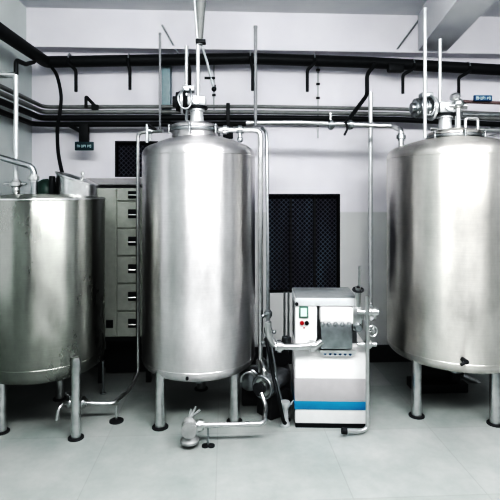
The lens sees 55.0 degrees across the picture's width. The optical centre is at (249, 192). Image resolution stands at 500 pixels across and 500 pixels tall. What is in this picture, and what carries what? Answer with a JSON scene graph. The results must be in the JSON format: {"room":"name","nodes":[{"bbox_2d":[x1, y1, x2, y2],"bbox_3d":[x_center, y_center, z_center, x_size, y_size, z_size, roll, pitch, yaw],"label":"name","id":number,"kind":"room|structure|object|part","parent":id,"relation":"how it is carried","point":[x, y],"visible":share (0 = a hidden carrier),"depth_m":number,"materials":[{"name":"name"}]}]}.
{"room":"processing plant","nodes":[
{"label":"processing plant","id":0,"kind":"room"},
{"bbox_2d":[0,0,31,389],"bbox_3d":[-2.365,-0.029,1.178,0.200,4.058,8.600,0,0,-3],"label":"wall","id":1,"kind":"structure","parent":0,"point":[12,12],"depth_m":4.98,"materials":[{"name":"paint"}]},
{"bbox_2d":[0,362,499,499],"bbox_3d":[1.115,2.050,1.661,7.200,0.100,9.200,0,0,-3],"label":"floor","id":2,"kind":"structure","parent":0,"point":[451,453],"depth_m":3.73,"materials":[{"name":"grey tile"}]},
{"bbox_2d":[0,171,105,441],"bbox_3d":[-1.825,0.901,4.260,1.048,2.199,1.048,0,0,-3],"label":"mixing vat","id":3,"kind":"object","parent":2,"relation":"on","point":[52,240],"visible":0.99,"depth_m":3.83,"materials":[{"name":"metal"}]},
{"bbox_3d":[-2.078,1.694,4.017,0.080,0.588,0.080,0,0,-3],"label":"leg","id":4,"kind":"part","parent":3,"relation":"part of","materials":[{"name":"metal"}]},
{"bbox_3d":[-2.078,1.993,4.017,0.124,0.014,0.124,0,0,-3],"label":"foot plate","id":5,"kind":"part","parent":3,"relation":"part of","materials":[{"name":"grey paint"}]},
{"bbox_2d":[0,59,35,193],"bbox_3d":[-2.208,-0.673,4.544,0.466,1.386,0.808,0,0,-3],"label":"vat riser","id":6,"kind":"object","parent":3,"relation":"on","point":[15,184],"visible":0.98,"depth_m":4.18,"materials":[{"name":"metal"}]},
{"bbox_2d":[0,154,38,193],"bbox_3d":[-2.117,-0.199,4.126,0.620,0.448,0.084,0,0,4],"label":"pipe","id":7,"kind":"object","parent":3,"relation":"attached to","point":[33,177],"visible":0.98,"depth_m":4.09,"materials":[{"name":"metal"}]},
{"bbox_3d":[-1.846,1.694,4.660,0.080,0.588,0.080,0,0,-3],"label":"leg","id":8,"kind":"part","parent":3,"relation":"part of","materials":[{"name":"metal"}]},
{"bbox_3d":[-1.846,1.993,4.660,0.124,0.014,0.124,0,0,-3],"label":"foot plate","id":9,"kind":"part","parent":3,"relation":"part of","materials":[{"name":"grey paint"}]},
{"bbox_3d":[-1.420,1.664,3.916,0.080,0.648,0.080,0,0,-3],"label":"leg","id":10,"kind":"part","parent":3,"relation":"part of","materials":[{"name":"metal"}]},
{"bbox_3d":[-1.420,1.993,3.916,0.124,0.014,0.124,0,0,-3],"label":"foot plate","id":11,"kind":"part","parent":3,"relation":"part of","materials":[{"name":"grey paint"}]},
{"bbox_2d":[100,360,105,394],"bbox_3d":[-1.467,1.835,4.790,0.060,0.330,0.060,0,0,-3],"label":"standpipe","id":12,"kind":"object","parent":2,"relation":"on","point":[103,392],"visible":1,"depth_m":4.78,"materials":[{"name":"metal"}]},
{"bbox_2d":[55,123,163,424],"bbox_3d":[-1.229,0.657,4.329,0.368,2.685,1.033,0,0,39],"label":"pipe","id":13,"kind":"object","parent":2,"relation":"on","point":[117,420],"visible":0.91,"depth_m":4.73,"materials":[{"name":"metal"}]},
{"bbox_3d":[-1.583,1.825,4.051,0.042,0.131,0.160,0,0,17],"label":"spout","id":14,"kind":"part","parent":13,"relation":"part of","materials":[{"name":"metal"}]},
{"bbox_3d":[-1.169,1.990,4.205,0.120,0.020,0.120,0,0,-3],"label":"foot plate","id":15,"kind":"part","parent":13,"relation":"part of","materials":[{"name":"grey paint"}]},
{"bbox_2d":[159,33,160,128],"bbox_3d":[-0.889,-1.096,4.740,0.028,0.968,0.027,0,0,-3],"label":"vent pipe","id":16,"kind":"object","parent":13,"relation":"attached to","point":[159,33],"visible":0.85,"depth_m":4.73,"materials":[{"name":"silver metal"}]},
{"bbox_2d":[97,188,150,382],"bbox_3d":[-1.333,0.974,5.226,0.607,2.052,0.523,0,0,-3],"label":"tall cabinet","id":17,"kind":"object","parent":2,"relation":"on","point":[120,203],"visible":0.59,"depth_m":5.00,"materials":[{"name":"beige metal"}]},
{"bbox_3d":[-1.489,0.727,5.001,0.188,1.535,0.015,0,0,-3],"label":"door","id":18,"kind":"part","parent":17,"relation":"part of","materials":[{"name":"grey metal"}]},
{"bbox_3d":[-1.218,1.369,5.013,0.330,0.256,0.020,0,0,-3],"label":"drawer","id":19,"kind":"part","parent":17,"relation":"part of","materials":[{"name":"grey metal"}]},
{"bbox_3d":[-1.218,1.089,5.013,0.330,0.271,0.020,0,0,-3],"label":"drawer","id":20,"kind":"part","parent":17,"relation":"part of","materials":[{"name":"grey metal"}]},
{"bbox_3d":[-1.218,0.802,5.013,0.330,0.271,0.020,0,0,-3],"label":"drawer","id":21,"kind":"part","parent":17,"relation":"part of","materials":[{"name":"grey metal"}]},
{"bbox_3d":[-1.218,0.515,5.013,0.330,0.271,0.020,0,0,-3],"label":"drawer","id":22,"kind":"part","parent":17,"relation":"part of","materials":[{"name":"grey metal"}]},
{"bbox_3d":[-1.218,0.230,5.013,0.330,0.266,0.020,0,0,-3],"label":"drawer","id":23,"kind":"part","parent":17,"relation":"part of","materials":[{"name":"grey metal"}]},
{"bbox_3d":[-1.218,0.018,5.013,0.330,0.125,0.020,0,0,-3],"label":"drawer","id":24,"kind":"part","parent":17,"relation":"part of","materials":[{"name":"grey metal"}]},
{"bbox_3d":[-1.223,1.355,4.998,0.090,0.090,0.010,0,0,-3],"label":"handle plate","id":25,"kind":"part","parent":17,"relation":"part of","materials":[{"name":"black paint"}]},
{"bbox_3d":[-1.223,1.075,4.998,0.090,0.090,0.010,0,0,-3],"label":"handle plate","id":26,"kind":"part","parent":17,"relation":"part of","materials":[{"name":"black paint"}]},
{"bbox_3d":[-1.223,0.788,4.998,0.090,0.090,0.010,0,0,-3],"label":"handle plate","id":27,"kind":"part","parent":17,"relation":"part of","materials":[{"name":"black paint"}]},
{"bbox_3d":[-1.223,0.500,4.998,0.090,0.090,0.010,0,0,-3],"label":"handle plate","id":28,"kind":"part","parent":17,"relation":"part of","materials":[{"name":"black paint"}]},
{"bbox_3d":[-1.223,0.216,4.998,0.090,0.090,0.010,0,0,-3],"label":"handle plate","id":29,"kind":"part","parent":17,"relation":"part of","materials":[{"name":"black paint"}]},
{"bbox_3d":[-1.223,0.019,4.998,0.090,0.075,0.010,0,0,-3],"label":"handle plate","id":30,"kind":"part","parent":17,"relation":"part of","materials":[{"name":"black paint"}]},
{"bbox_2d":[141,85,254,430],"bbox_3d":[-0.476,0.502,4.481,1.048,2.995,1.048,0,0,-31],"label":"storage tank","id":31,"kind":"object","parent":2,"relation":"on","point":[198,184],"visible":0.97,"depth_m":4.03,"materials":[{"name":"metal"}]},
{"bbox_3d":[-0.766,1.744,4.096,0.088,0.488,0.088,0,0,-3],"label":"leg","id":32,"kind":"part","parent":31,"relation":"part of","materials":[{"name":"metal"}]},
{"bbox_3d":[-0.766,1.993,4.096,0.136,0.014,0.136,0,0,-3],"label":"foot plate","id":33,"kind":"part","parent":31,"relation":"part of","materials":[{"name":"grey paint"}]},
{"bbox_3d":[-0.651,-0.850,4.472,0.131,0.220,0.220,0,0,-3],"label":"motor","id":34,"kind":"part","parent":31,"relation":"part of","materials":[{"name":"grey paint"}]},
{"bbox_2d":[185,45,187,120],"bbox_3d":[-0.625,-1.063,4.724,0.039,0.768,0.038,0,0,-3],"label":"vent pipe","id":35,"kind":"object","parent":31,"relation":"on","point":[186,46],"visible":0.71,"depth_m":4.71,"materials":[{"name":"silver metal"}]},
{"bbox_3d":[-0.516,-0.633,4.479,0.464,0.066,0.464,0,0,-3],"label":"manway lid","id":36,"kind":"part","parent":31,"relation":"part of","materials":[{"name":"metal"}]},
{"bbox_3d":[-0.498,1.744,4.901,0.088,0.488,0.088,0,0,-3],"label":"leg","id":37,"kind":"part","parent":31,"relation":"part of","materials":[{"name":"metal"}]},
{"bbox_3d":[-0.498,1.993,4.901,0.136,0.014,0.136,0,0,-3],"label":"foot plate","id":38,"kind":"part","parent":31,"relation":"part of","materials":[{"name":"black rubber"}]},
{"bbox_3d":[-0.136,1.744,4.199,0.088,0.488,0.088,0,0,-3],"label":"leg","id":39,"kind":"part","parent":31,"relation":"part of","materials":[{"name":"metal"}]},
{"bbox_2d":[217,125,265,372],"bbox_3d":[-0.079,0.502,4.412,0.461,2.256,0.107,0,0,11],"label":"pipe","id":40,"kind":"object","parent":31,"relation":"attached to","point":[224,129],"visible":0.97,"depth_m":4.36,"materials":[{"name":"metal"}]},
{"bbox_2d":[180,392,267,447],"bbox_3d":[-0.178,1.843,3.834,0.763,0.313,0.285,0,0,-23],"label":"pipe","id":41,"kind":"object","parent":2,"relation":"on","point":[190,426],"visible":1,"depth_m":3.78,"materials":[{"name":"metal"}]},
{"bbox_2d":[239,365,260,405],"bbox_3d":[0.010,1.805,4.516,0.219,0.389,0.355,0,0,4],"label":"pump","id":42,"kind":"object","parent":2,"relation":"on","point":[246,377],"visible":0.74,"depth_m":4.43,"materials":[{"name":"metal"}]},
{"bbox_3d":[0.019,1.731,4.534,0.220,0.219,0.290,0,0,14],"label":"casing","id":43,"kind":"part","parent":42,"relation":"part of","materials":[{"name":"metal"}]},
{"bbox_2d":[252,360,289,419],"bbox_3d":[0.169,1.753,4.296,0.256,0.495,0.425,0,0,33],"label":"pump","id":44,"kind":"object","parent":2,"relation":"on","point":[263,382],"visible":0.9,"depth_m":4.23,"materials":[{"name":"metal"}]},
{"bbox_2d":[261,127,275,369],"bbox_3d":[0.158,0.481,4.380,0.136,2.210,0.287,0,0,-3],"label":"tube","id":45,"kind":"object","parent":44,"relation":"attached to","point":[267,314],"visible":0.85,"depth_m":4.31,"materials":[{"name":"metal"}]},
{"bbox_3d":[0.237,1.686,4.347,0.170,0.170,0.260,0,0,35],"label":"motor","id":46,"kind":"part","parent":44,"relation":"part of","materials":[{"name":"grey paint"}]},
{"bbox_2d":[264,338,290,424],"bbox_3d":[0.209,1.628,4.120,0.235,0.714,0.196,0,0,20],"label":"power cable","id":47,"kind":"object","parent":2,"relation":"on","point":[284,422],"visible":0.94,"depth_m":4.08,"materials":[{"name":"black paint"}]},
{"bbox_2d":[272,341,291,401],"bbox_3d":[0.297,1.750,4.722,0.212,0.500,0.340,0,0,-3],"label":"motor","id":48,"kind":"object","parent":2,"relation":"on","point":[282,359],"visible":0.38,"depth_m":4.57,"materials":[{"name":"grey paint"}]},
{"bbox_3d":[0.296,1.580,4.732,0.160,0.160,0.320,0,0,-3],"label":"motor","id":49,"kind":"part","parent":48,"relation":"part of","materials":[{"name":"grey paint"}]},
{"bbox_2d":[280,399,289,427],"bbox_3d":[0.301,1.893,4.121,0.090,0.215,0.090,0,0,-3],"label":"trap","id":50,"kind":"object","parent":2,"relation":"on","point":[285,403],"visible":0.81,"depth_m":4.09,"materials":[{"name":"silver metal"}]},
{"bbox_2d":[282,291,290,364],"bbox_3d":[0.363,1.487,4.776,0.100,1.025,0.098,0,0,-3],"label":"stand","id":51,"kind":"object","parent":2,"relation":"on","point":[285,338],"visible":0.53,"depth_m":4.77,"materials":[{"name":"metal"}]},
{"bbox_2d":[291,266,378,427],"bbox_3d":[0.730,1.308,4.251,0.695,1.383,0.560,0,0,2],"label":"homogeniser","id":52,"kind":"object","parent":2,"relation":"on","point":[328,382],"visible":0.91,"depth_m":4.08,"materials":[{"name":"white paint"}]},
{"bbox_2d":[270,345,293,407],"bbox_3d":[0.272,1.577,4.186,0.243,0.588,0.092,0,0,19],"label":"hose","id":53,"kind":"object","parent":52,"relation":"attached to","point":[271,347],"visible":0.56,"depth_m":4.19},
{"bbox_2d":[265,321,322,352],"bbox_3d":[0.374,1.206,4.015,0.502,0.254,0.102,0,0,-3],"label":"pipe","id":54,"kind":"object","parent":52,"relation":"attached to","point":[311,345],"visible":0.99,"depth_m":3.99,"materials":[{"name":"metal"}]},
{"bbox_3d":[0.476,1.120,4.108,0.181,0.306,0.120,0,0,2],"label":"control panel","id":55,"kind":"part","parent":52,"relation":"part of","materials":[{"name":"white metal"}]},
{"bbox_3d":[0.658,0.929,4.308,0.538,0.068,0.450,0,0,2],"label":"lid","id":56,"kind":"part","parent":52,"relation":"part of","materials":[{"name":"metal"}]},
{"bbox_3d":[0.658,0.892,4.308,0.526,0.006,0.438,0,0,2],"label":"lid panel","id":57,"kind":"part","parent":52,"relation":"part of","materials":[{"name":"silver metal"}]},
{"bbox_2d":[341,296,369,433],"bbox_3d":[0.870,1.419,3.944,0.261,1.128,0.060,0,0,-16],"label":"pipe","id":58,"kind":"object","parent":52,"relation":"attached to","point":[344,430],"visible":1,"depth_m":3.97,"materials":[{"name":"metal"}]},
{"bbox_2d":[387,92,499,427],"bbox_3d":[1.970,0.524,4.585,1.260,2.953,1.309,0,0,-3],"label":"storage tank","id":59,"kind":"object","parent":2,"relation":"on","point":[443,188],"visible":0.96,"depth_m":4.09,"materials":[{"name":"metal"}]},
{"bbox_2d":[246,113,405,146],"bbox_3d":[0.747,-0.620,4.857,1.568,0.382,0.279,0,0,6],"label":"header","id":60,"kind":"object","parent":59,"relation":"attached to","point":[330,124],"visible":1,"depth_m":4.83,"materials":[{"name":"grey paint"}]},
{"bbox_2d":[254,25,256,125],"bbox_3d":[0.055,-1.167,4.789,0.039,0.998,0.038,0,0,-3],"label":"vent pipe","id":61,"kind":"object","parent":60,"relation":"attached to","point":[255,26],"visible":1,"depth_m":4.78,"materials":[{"name":"silver metal"}]},
{"bbox_3d":[1.494,1.714,4.304,0.088,0.548,0.088,0,0,-3],"label":"leg","id":62,"kind":"part","parent":59,"relation":"part of","materials":[{"name":"metal"}]},
{"bbox_3d":[1.494,1.993,4.304,0.136,0.014,0.136,0,0,-3],"label":"foot plate","id":63,"kind":"part","parent":59,"relation":"part of","materials":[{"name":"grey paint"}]},
{"bbox_3d":[1.659,-0.811,4.593,0.242,0.220,0.220,0,0,-3],"label":"motor","id":64,"kind":"part","parent":59,"relation":"part of","materials":[{"name":"metal"}]},
{"bbox_2d":[423,7,426,137],"bbox_3d":[1.619,-1.110,4.441,0.039,1.203,0.038,0,0,-3],"label":"vent pipe","id":65,"kind":"object","parent":59,"relation":"on","point":[424,8],"visible":1,"depth_m":4.43,"materials":[{"name":"silver metal"}]},
{"bbox_2d":[438,38,441,101],"bbox_3d":[1.821,-1.165,4.602,0.034,0.623,0.034,0,0,-3],"label":"vent pipe","id":66,"kind":"object","parent":59,"relation":"on","point":[440,39],"visible":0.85,"depth_m":4.59,"materials":[{"name":"silver metal"}]},
{"bbox_3d":[1.969,-0.589,4.609,0.494,0.066,0.494,0,0,-3],"label":"manway lid","id":67,"kind":"part","parent":59,"relation":"part of","materials":[{"name":"metal"}]},
{"bbox_3d":[2.094,-0.639,4.536,0.152,0.166,0.031,0,0,-3],"label":"lid handle","id":68,"kind":"part","parent":59,"relation":"part of","materials":[{"name":"metal"}]},
{"bbox_3d":[2.123,1.993,4.157,0.136,0.014,0.136,0,0,-3],"label":"foot plate","id":69,"kind":"part","parent":59,"relation":"part of","materials":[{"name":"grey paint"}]},
{"bbox_3d":[2.123,1.714,4.157,0.088,0.548,0.088,0,0,-3],"label":"leg","id":70,"kind":"part","parent":59,"relation":"part of","materials":[{"name":"metal"}]},
{"bbox_2d":[461,374,480,382],"bbox_3d":[2.435,2.009,5.062,0.410,0.201,0.079,0,0,7],"label":"hose","id":71,"kind":"object","parent":2,"relation":"on","point":[464,376],"visible":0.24,"depth_m":5.06,"materials":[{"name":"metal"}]},
{"bbox_2d":[19,0,499,16],"bbox_3d":[1.115,-2.133,1.661,7.200,0.150,9.200,0,0,-3],"label":"ceiling","id":72,"kind":"structure","parent":0,"point":[379,7],"depth_m":5.30,"materials":[{"name":"paint"}]},
{"bbox_2d":[193,0,215,95],"bbox_3d":[-0.430,-1.473,4.484,0.235,1.173,0.116,0,0,-3],"label":"pipe","id":73,"kind":"object","parent":72,"relation":"hanging from","point":[199,5],"visible":0.99,"depth_m":4.46,"materials":[{"name":"silver metal"}]},
{"bbox_2d":[32,51,499,349],"bbox_3d":[0.900,-0.029,5.755,7.200,4.058,0.200,0,0,-3],"label":"wall","id":74,"kind":"structure","parent":0,"point":[300,162],"depth_m":5.63,"materials":[{"name":"paint"}]},
{"bbox_2d":[85,178,141,184],"bbox_3d":[-1.446,-0.126,5.407,0.891,0.076,0.250,0,0,-3],"label":"trim","id":75,"kind":"structure","parent":74,"relation":"attached to","point":[100,181],"depth_m":5.28,"materials":[{"name":"grey stone"}]},
{"bbox_2d":[115,141,157,176],"bbox_3d":[-1.313,-0.392,5.604,0.491,0.414,0.130,0,0,-3],"label":"window","id":76,"kind":"structure","parent":74,"relation":"in","point":[125,151],"depth_m":5.63,"materials":[{"name":"metal"}]},
{"bbox_2d":[162,66,171,121],"bbox_3d":[-0.951,-1.174,5.488,0.096,0.768,0.140,0,0,-3],"label":"duct","id":77,"kind":"object","parent":74,"relation":"attached to","point":[166,70],"visible":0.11,"depth_m":5.42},
{"bbox_2d":[161,24,178,53],"bbox_3d":[-0.889,-1.710,5.401,0.218,0.367,0.020,0,0,-3],"label":"rod","id":78,"kind":"object","parent":74,"relation":"attached to","point":[162,24],"visible":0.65,"depth_m":5.39,"materials":[{"name":"metal"}]},
{"bbox_2d":[212,65,215,109],"bbox_3d":[-0.418,-1.289,5.573,0.040,0.650,0.025,0,0,-3],"label":"conduit","id":79,"kind":"object","parent":74,"relation":"attached to","point":[213,94],"visible":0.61,"depth_m":5.57,"materials":[{"name":"metal"}]},
{"bbox_2d":[0,22,499,93],"bbox_3d":[1.110,-1.342,2.986,6.572,0.487,5.047,0,0,-3],"label":"pipe","id":80,"kind":"object","parent":74,"relation":"hanging from","point":[393,65],"visible":0.94,"depth_m":5.33,"materials":[{"name":"black metal"}]},
{"bbox_2d":[49,65,63,171],"bbox_3d":[-1.902,-0.755,4.823,0.115,1.280,0.981,0,0,-29],"label":"hose","id":81,"kind":"object","parent":80,"relation":"hanging from","point":[50,66],"visible":0.93,"depth_m":5.06,"materials":[{"name":"black rubber"}]},
{"bbox_2d":[344,62,376,123],"bbox_3d":[1.185,-1.082,5.143,0.078,0.811,0.750,0,0,41],"label":"pipe","id":82,"kind":"object","parent":80,"relation":"attached to","point":[373,66],"visible":1,"depth_m":5.24,"materials":[{"name":"black paint"}]},
{"bbox_2d":[368,92,375,320],"bbox_3d":[1.215,0.077,4.775,0.075,2.369,1.075,0,0,14],"label":"pipe","id":83,"kind":"object","parent":82,"relation":"attached to","point":[370,96],"depth_m":5.26,"materials":[{"name":"silver metal"}]},
{"bbox_2d":[92,345,410,367],"bbox_3d":[0.906,1.900,5.648,6.800,0.200,0.015,0,0,-3],"label":"baseboard","id":84,"kind":"structure","parent":74,"relation":"attached to","point":[381,353],"depth_m":5.67,"materials":[{"name":"black paint"}]},
{"bbox_2d":[26,8,499,57],"bbox_3d":[0.910,-1.838,5.565,6.800,0.441,0.180,0,0,-3],"label":"ceiling beam","id":85,"kind":"structure","parent":74,"relation":"attached to","point":[47,29],"depth_m":5.45,"materials":[{"name":"paint"}]},
{"bbox_2d":[269,194,339,292],"bbox_3d":[0.627,0.590,5.706,0.864,1.156,0.130,0,0,-3],"label":"ventilation grille","id":86,"kind":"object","parent":74,"relation":"in","point":[304,229],"depth_m":5.74,"materials":[{"name":"metal"}]},
{"bbox_2d":[316,66,319,137],"bbox_3d":[0.799,-1.139,5.637,0.040,0.987,0.025,0,0,-3],"label":"conduit","id":87,"kind":"object","parent":74,"relation":"attached to","point":[317,69],"visible":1,"depth_m":5.63,"materials":[{"name":"metal"}]},
{"bbox_2d":[397,20,417,48],"bbox_3d":[1.825,-1.831,5.543,0.322,0.421,0.020,0,0,-3],"label":"rod","id":88,"kind":"object","parent":74,"relation":"attached to","point":[415,24],"visible":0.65,"depth_m":5.54,"materials":[{"name":"metal"}]},
{"bbox_2d":[418,0,495,50],"bbox_3d":[1.860,-1.848,3.572,0.332,0.421,4.062,0,0,7],"label":"beam","id":89,"kind":"structure","parent":74,"relation":"attached to","point":[447,20],"depth_m":4.72,"materials":[{"name":"grey paint"}]},
{"bbox_2d":[429,127,499,137],"bbox_3d":[2.346,-0.662,5.360,0.993,0.044,0.740,0,0,-3],"label":"pipe","id":90,"kind":"object","parent":74,"relation":"attached to","point":[430,128],"visible":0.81,"depth_m":5.00,"materials":[{"name":"metal"}]},
{"bbox_2d":[461,113,499,127],"bbox_3d":[2.529,-0.790,5.291,0.831,0.037,0.898,0,0,-3],"label":"pipe","id":91,"kind":"object","parent":74,"relation":"attached to","point":[462,114],"visible":0.92,"depth_m":4.84,"materials":[{"name":"metal"}]},
{"bbox_2d":[463,100,499,104],"bbox_3d":[2.573,-0.864,5.184,1.150,0.062,1.116,0,0,-3],"label":"pipe","id":92,"kind":"object","parent":74,"relation":"attached to","point":[465,101],"visible":0.86,"depth_m":4.61,"materials":[{"name":"brown metal"}]},
{"bbox_2d":[473,95,491,100],"bbox_3d":[2.223,-0.904,4.584,0.172,0.055,0.028,0,0,-3],"label":"sign","id":93,"kind":"object","parent":92,"relation":"attached to","point":[475,97],"visible":1,"depth_m":4.57,"materials":[{"name":"blue plastic"}]},
{"bbox_3d":[4.626,-0.029,1.544,0.200,4.058,8.600,0,0,-3],"label":"wall","id":94,"kind":"structure","parent":0,"visible":0},
{"bbox_2d":[0,98,499,126],"bbox_3d":[1.089,-0.819,3.076,6.602,0.120,4.830,0,0,-3],"label":"pipe","id":95,"kind":"object","parent":94,"relation":"attached to","point":[5,103],"visible":0.91,"depth_m":5.37,"materials":[{"name":"black paint"}]},
{"bbox_2d":[0,109,253,126],"bbox_3d":[-1.036,-0.804,2.973,2.512,0.141,4.846,0,0,-3],"label":"pipe","id":96,"kind":"object","parent":95,"relation":"attached to","point":[2,112],"visible":0.62,"depth_m":5.32,"materials":[{"name":"black paint"}]},
{"bbox_2d":[67,123,93,149],"bbox_3d":[-1.864,-0.620,5.269,0.314,0.308,0.097,0,0,2],"label":"sign","id":97,"kind":"object","parent":96,"relation":"hanging from","point":[83,144],"visible":1,"depth_m":5.25,"materials":[{"name":"black metal"}]},
{"bbox_3d":[-1.807,-0.511,5.238,0.199,0.092,0.020,0,0,-3],"label":"panel","id":98,"kind":"part","parent":97,"relation":"part of","materials":[{"name":"plastic"}]},
{"bbox_2d":[0,90,499,120],"bbox_3d":[1.110,-0.947,3.059,6.562,0.245,4.793,0,0,-3],"label":"pipe","id":99,"kind":"object","parent":94,"relation":"attached to","point":[3,94],"depth_m":5.34,"materials":[{"name":"grey metal"}]},
{"bbox_3d":[-1.744,-0.992,5.276,0.148,0.156,0.040,0,0,-3],"label":"wall bracket","id":100,"kind":"part","parent":99,"relation":"part of","materials":[{"name":"black metal"}]},
{"bbox_2d":[223,103,232,138],"bbox_3d":[-0.244,-0.797,5.316,0.110,0.398,0.102,0,0,-3],"label":"strap","id":101,"kind":"object","parent":99,"relation":"hanging from","point":[229,135],"visible":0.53,"depth_m":5.30,"materials":[{"name":"black paint"}]},
{"bbox_2d":[0,84,499,112],"bbox_3d":[1.106,-0.946,3.083,6.568,0.105,4.841,0,0,-3],"label":"pipe","id":102,"kind":"object","parent":94,"relation":"attached to","point":[2,87],"visible":0.83,"depth_m":5.39,"materials":[{"name":"grey metal"}]}
]}

